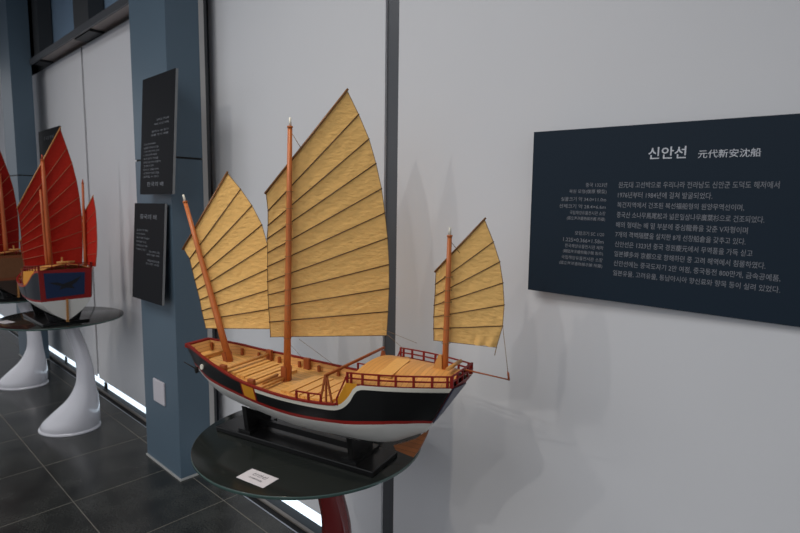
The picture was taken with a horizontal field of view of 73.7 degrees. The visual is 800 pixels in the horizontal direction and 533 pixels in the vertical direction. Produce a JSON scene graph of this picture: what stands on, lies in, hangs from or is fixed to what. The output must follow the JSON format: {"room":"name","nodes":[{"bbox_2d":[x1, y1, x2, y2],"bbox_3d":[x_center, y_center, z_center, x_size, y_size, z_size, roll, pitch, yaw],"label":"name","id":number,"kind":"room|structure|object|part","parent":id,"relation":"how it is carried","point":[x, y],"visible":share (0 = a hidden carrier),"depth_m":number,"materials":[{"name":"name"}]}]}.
{"room":"museum","nodes":[
{"label":"museum","id":0,"kind":"room"},
{"bbox_2d":[27,0,45,75],"bbox_3d":[-2.394,-1.036,4.678,18.000,4.450,0.080,7,9,42],"label":"wall","id":1,"kind":"structure","parent":0,"point":[35,68],"depth_m":6.22,"materials":[{"name":"grey"}]},
{"bbox_2d":[31,0,52,55],"bbox_3d":[-3.621,-2.742,5.375,0.190,1.247,0.120,7,9,42],"label":"trim","id":2,"kind":"structure","parent":1,"relation":"attached to","point":[41,9],"depth_m":5.35,"materials":[{"name":"grey"}]},
{"bbox_2d":[35,59,53,66],"bbox_3d":[-3.629,-2.075,5.450,0.190,0.022,0.120,7,9,42],"label":"trim","id":3,"kind":"structure","parent":1,"relation":"attached to","point":[41,62],"depth_m":5.42,"materials":[{"name":"grey metal"}]},
{"bbox_2d":[50,0,116,42],"bbox_3d":[-2.536,-2.627,4.485,3.010,1.248,0.020,7,9,42],"label":"window","id":4,"kind":"structure","parent":1,"relation":"in","point":[62,20],"depth_m":5.19,"materials":[{"name":"blue glass"}]},
{"bbox_2d":[72,0,103,28],"bbox_3d":[-2.631,-2.626,4.464,0.370,1.247,0.120,7,9,42],"label":"window","id":5,"kind":"structure","parent":1,"relation":"attached to","point":[83,10],"depth_m":4.42,"materials":[{"name":"grey"}]},
{"bbox_2d":[74,28,104,42],"bbox_3d":[-2.640,-1.960,4.539,0.370,0.022,0.120,7,9,42],"label":"trim","id":6,"kind":"structure","parent":1,"relation":"attached to","point":[89,35],"depth_m":4.49,"materials":[{"name":"grey metal"}]},
{"bbox_2d":[0,329,294,532],"bbox_3d":[-4.857,1.414,2.312,18.000,0.050,6.560,7,9,42],"label":"floor","id":7,"kind":"structure","parent":0,"point":[103,479],"depth_m":3.26,"materials":[{"name":"tile"}]},
{"bbox_2d":[0,299,48,390],"bbox_3d":[-3.643,0.676,5.109,0.854,0.820,0.854,7,9,42],"label":"display table","id":8,"kind":"object","parent":7,"relation":"on","point":[31,372],"visible":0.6,"depth_m":4.89,"materials":[{"name":"white plastic"}]},
{"bbox_2d":[0,289,25,300],"bbox_3d":[-3.645,0.219,4.997,0.550,0.112,0.300,7,9,42],"label":"stand","id":9,"kind":"object","parent":8,"relation":"on","point":[4,296],"visible":0.24,"depth_m":4.80,"materials":[{"name":"black paint"}]},
{"bbox_2d":[0,151,36,296],"bbox_3d":[-3.635,-0.410,4.879,0.732,1.347,0.511,7,9,42],"label":"model","id":10,"kind":"object","parent":9,"relation":"on","point":[11,262],"visible":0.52,"depth_m":4.92},
{"bbox_3d":[-3.417,0.008,4.751,0.015,0.182,0.258,7,9,42],"label":"stern panel","id":11,"kind":"part","parent":10,"relation":"part of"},
{"bbox_3d":[-3.638,0.275,5.064,0.854,0.012,0.854,7,9,42],"label":"glass","id":12,"kind":"part","parent":8,"relation":"part of","materials":[{"name":"black glass"}]},
{"bbox_2d":[0,0,49,359],"bbox_3d":[-4.000,-1.189,5.631,0.442,4.400,0.190,7,9,42],"label":"pillar","id":13,"kind":"structure","parent":7,"relation":"on","point":[15,54],"depth_m":5.45,"materials":[{"name":"blue"}]},
{"bbox_2d":[0,307,123,437],"bbox_3d":[-2.616,0.796,4.164,0.854,0.820,0.854,7,9,42],"label":"display table","id":14,"kind":"object","parent":7,"relation":"on","point":[79,414],"visible":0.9,"depth_m":3.94,"materials":[{"name":"white plastic"}]},
{"bbox_2d":[0,320,12,323],"bbox_3d":[-2.886,0.407,3.911,0.110,0.002,0.070,4,7,27],"label":"name card","id":15,"kind":"object","parent":14,"relation":"on","point":[6,321],"visible":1,"depth_m":3.90,"materials":[{"name":"white paper"}]},
{"bbox_2d":[23,303,89,326],"bbox_3d":[-2.611,0.340,4.045,0.550,0.112,0.300,7,9,42],"label":"stand","id":16,"kind":"object","parent":14,"relation":"on","point":[38,316],"visible":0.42,"depth_m":3.94,"materials":[{"name":"black paint"}]},
{"bbox_2d":[16,127,96,321],"bbox_3d":[-2.571,-0.327,3.956,0.732,1.416,0.469,7,9,42],"label":"model","id":17,"kind":"object","parent":16,"relation":"on","point":[56,235],"visible":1,"depth_m":3.96},
{"bbox_3d":[-2.566,0.014,3.708,0.180,0.056,0.015,4,7,27],"label":"railing","id":18,"kind":"part","parent":17,"relation":"part of","materials":[{"name":"red"}]},
{"bbox_3d":[-2.383,0.128,3.800,0.015,0.182,0.258,7,9,42],"label":"stern panel","id":19,"kind":"part","parent":17,"relation":"part of","materials":[{"name":"blue"}]},
{"bbox_3d":[-2.373,-0.002,3.789,0.003,0.042,0.324,7,9,42],"label":"stern rail","id":20,"kind":"part","parent":17,"relation":"part of","materials":[{"name":"red"}]},
{"bbox_3d":[-2.612,0.385,4.050,0.550,0.020,0.300,7,9,42],"label":"board","id":21,"kind":"part","parent":16,"relation":"part of","materials":[{"name":"black paint"}]},
{"bbox_3d":[-2.611,0.394,4.119,0.854,0.012,0.854,7,9,42],"label":"glass","id":22,"kind":"part","parent":14,"relation":"part of","materials":[{"name":"black"}]},
{"bbox_2d":[128,0,209,481],"bbox_3d":[-1.439,-0.892,3.285,0.512,4.400,0.206,7,9,42],"label":"pillar","id":23,"kind":"structure","parent":7,"relation":"on","point":[164,34],"depth_m":3.23,"materials":[{"name":"blue paint"}]},
{"bbox_2d":[132,203,166,305],"bbox_3d":[-1.531,-0.086,3.266,0.433,0.597,0.064,7,9,42],"label":"sign","id":24,"kind":"object","parent":23,"relation":"attached to","point":[150,219],"visible":1,"depth_m":3.23,"materials":[{"name":"black plastic"}]},
{"bbox_2d":[140,68,177,194],"bbox_3d":[-1.379,-0.753,3.055,0.433,0.675,0.068,7,9,42],"label":"sign","id":25,"kind":"object","parent":23,"relation":"attached to","point":[160,91],"visible":1,"depth_m":3.02,"materials":[{"name":"black"}]},
{"bbox_2d":[153,378,165,405],"bbox_3d":[-1.536,0.799,3.407,0.160,0.150,0.012,7,9,42],"label":"socket plate","id":26,"kind":"object","parent":23,"relation":"attached to","point":[158,386],"visible":1,"depth_m":3.39,"materials":[{"name":"grey plastic"}]},
{"bbox_2d":[191,408,420,532],"bbox_3d":[-0.348,1.058,2.090,0.854,0.820,0.854,7,9,42],"label":"display table","id":27,"kind":"object","parent":7,"relation":"on","point":[218,457],"visible":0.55,"depth_m":1.81,"materials":[{"name":"black glass"}]},
{"bbox_2d":[236,469,278,487],"bbox_3d":[-0.461,0.684,1.727,0.122,0.002,0.068,5,8,32],"label":"name card","id":28,"kind":"object","parent":27,"relation":"on","point":[253,476],"visible":1,"depth_m":1.72,"materials":[{"name":"white paper"}]},
{"bbox_2d":[216,406,396,476],"bbox_3d":[-0.362,0.595,1.977,0.717,0.124,0.170,4,7,29],"label":"stand","id":29,"kind":"object","parent":27,"relation":"on","point":[363,457],"visible":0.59,"depth_m":1.92,"materials":[{"name":"black paint"}]},
{"bbox_2d":[182,88,509,456],"bbox_3d":[-0.274,-0.009,1.881,1.388,1.222,0.405,4,7,29],"label":"model","id":30,"kind":"object","parent":29,"relation":"on","point":[321,269],"visible":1,"depth_m":1.94},
{"bbox_3d":[-0.294,0.405,1.714,0.095,0.009,0.005,4,7,26],"label":"rail","id":31,"kind":"part","parent":30,"relation":"part of","materials":[{"name":"red"}]},
{"bbox_3d":[-0.179,0.371,1.654,0.040,0.081,0.005,4,7,24],"label":"stair rail","id":32,"kind":"part","parent":30,"relation":"part of","materials":[{"name":"red"}]},
{"bbox_3d":[-0.114,0.343,1.625,0.006,0.035,0.006,4,7,29],"label":"railing post","id":33,"kind":"part","parent":30,"relation":"part of","materials":[{"name":"red"}]},
{"bbox_3d":[-0.064,0.343,1.609,0.006,0.035,0.006,4,7,29],"label":"railing post","id":34,"kind":"part","parent":30,"relation":"part of","materials":[{"name":"red"}]},
{"bbox_3d":[-0.007,0.335,1.602,0.321,0.033,0.019,2,7,12],"label":"railing","id":35,"kind":"part","parent":30,"relation":"part of","materials":[{"name":"red"}]},
{"bbox_3d":[0.120,0.311,1.829,0.019,0.033,0.321,-6,9,-44],"label":"railing","id":36,"kind":"part","parent":30,"relation":"part of","materials":[{"name":"red"}]},
{"bbox_3d":[0.140,0.341,1.576,0.006,0.035,0.006,4,7,29],"label":"railing post","id":37,"kind":"part","parent":30,"relation":"part of","materials":[{"name":"red"}]},
{"bbox_3d":[0.149,0.423,1.660,0.096,0.147,0.133,4,7,29],"label":"stern panel","id":38,"kind":"part","parent":30,"relation":"part of","materials":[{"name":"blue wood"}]},
{"bbox_3d":[0.193,0.325,1.640,0.005,0.021,0.156,4,7,29],"label":"stern rail","id":39,"kind":"part","parent":30,"relation":"part of","materials":[{"name":"red"}]},
{"bbox_2d":[10,331,306,532],"bbox_3d":[-2.609,1.171,4.723,18.000,0.050,0.033,7,9,42],"label":"baseboard","id":40,"kind":"structure","parent":0,"point":[290,524],"depth_m":3.11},
{"bbox_2d":[0,0,799,532],"bbox_3d":[-2.682,-1.083,4.730,17.500,4.374,0.012,7,9,42],"label":"wall","id":41,"kind":"structure","parent":0,"point":[610,416],"depth_m":1.95,"materials":[{"name":"white paint"}]},
{"bbox_2d":[38,126,60,162],"bbox_3d":[-3.695,-1.241,5.639,0.760,0.410,0.016,7,9,42],"label":"sign","id":42,"kind":"object","parent":41,"relation":"attached to","point":[46,137],"visible":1,"depth_m":5.70,"materials":[{"name":"black"}]},
{"bbox_2d":[29,0,128,64],"bbox_3d":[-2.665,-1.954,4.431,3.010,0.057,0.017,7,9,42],"label":"trim","id":43,"kind":"structure","parent":41,"relation":"attached to","point":[116,6],"depth_m":4.36,"materials":[{"name":"grey metal"}]},
{"bbox_2d":[46,19,128,67],"bbox_3d":[-2.565,-1.943,4.541,3.010,0.005,0.018,7,9,42],"label":"trim","id":44,"kind":"structure","parent":41,"relation":"attached to","point":[128,19],"depth_m":4.66,"materials":[{"name":"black metal"}]},
{"bbox_2d":[82,54,98,365],"bbox_3d":[-2.847,-0.451,5.016,0.100,3.100,0.088,7,9,42],"label":"trim","id":45,"kind":"structure","parent":41,"relation":"attached to","point":[82,54],"depth_m":4.95,"materials":[{"name":"grey"}]},
{"bbox_2d":[7,330,297,532],"bbox_3d":[-2.623,1.171,4.708,18.000,0.051,0.008,7,9,42],"label":"trim","id":46,"kind":"structure","parent":41,"relation":"attached to","point":[7,330],"depth_m":3.13,"materials":[{"name":"silver metal"}]},
{"bbox_2d":[0,315,321,526],"bbox_3d":[-2.711,1.105,4.975,17.500,0.082,0.004,7,9,42],"label":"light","id":47,"kind":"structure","parent":41,"relation":"in","point":[300,507],"depth_m":4.44,"materials":[{"name":"white plastic"}]},
{"bbox_2d":[13,331,313,532],"bbox_3d":[-2.774,1.138,4.911,17.500,0.048,0.020,7,9,42],"label":"trim","id":48,"kind":"structure","parent":41,"relation":"attached to","point":[264,501],"depth_m":3.08,"materials":[{"name":"grey metal"}]},
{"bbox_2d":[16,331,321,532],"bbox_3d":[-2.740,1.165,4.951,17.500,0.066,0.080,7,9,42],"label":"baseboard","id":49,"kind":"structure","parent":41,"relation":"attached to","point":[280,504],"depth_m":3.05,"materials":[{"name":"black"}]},
{"bbox_2d":[198,0,214,424],"bbox_3d":[-1.202,-0.882,3.227,0.071,4.400,0.031,7,9,42],"label":"trim","id":50,"kind":"structure","parent":41,"relation":"attached to","point":[200,2],"depth_m":3.21,"materials":[{"name":"silver metal"}]},
{"bbox_2d":[203,0,216,421],"bbox_3d":[-1.191,-0.885,3.252,0.074,4.400,0.021,7,9,42],"label":"trim","id":51,"kind":"structure","parent":41,"relation":"attached to","point":[204,1],"depth_m":3.23,"materials":[{"name":"grey metal"}]},
{"bbox_2d":[206,0,218,420],"bbox_3d":[-1.178,-0.933,3.411,0.110,4.340,0.089,7,9,42],"label":"trim","id":52,"kind":"structure","parent":41,"relation":"attached to","point":[206,0],"depth_m":3.37,"materials":[{"name":"grey metal"}]},
{"bbox_2d":[383,0,398,532],"bbox_3d":[0.002,-0.766,2.328,0.110,4.400,0.088,7,9,42],"label":"trim","id":53,"kind":"structure","parent":41,"relation":"attached to","point":[393,5],"depth_m":2.35,"materials":[{"name":"grey metal"}]},
{"bbox_2d":[528,113,799,326],"bbox_3d":[0.805,-0.141,1.541,0.921,0.549,0.062,6,8,40],"label":"information sign","id":54,"kind":"object","parent":41,"relation":"attached to","point":[701,216],"visible":1,"depth_m":1.53,"materials":[{"name":"blue"}]}
]}

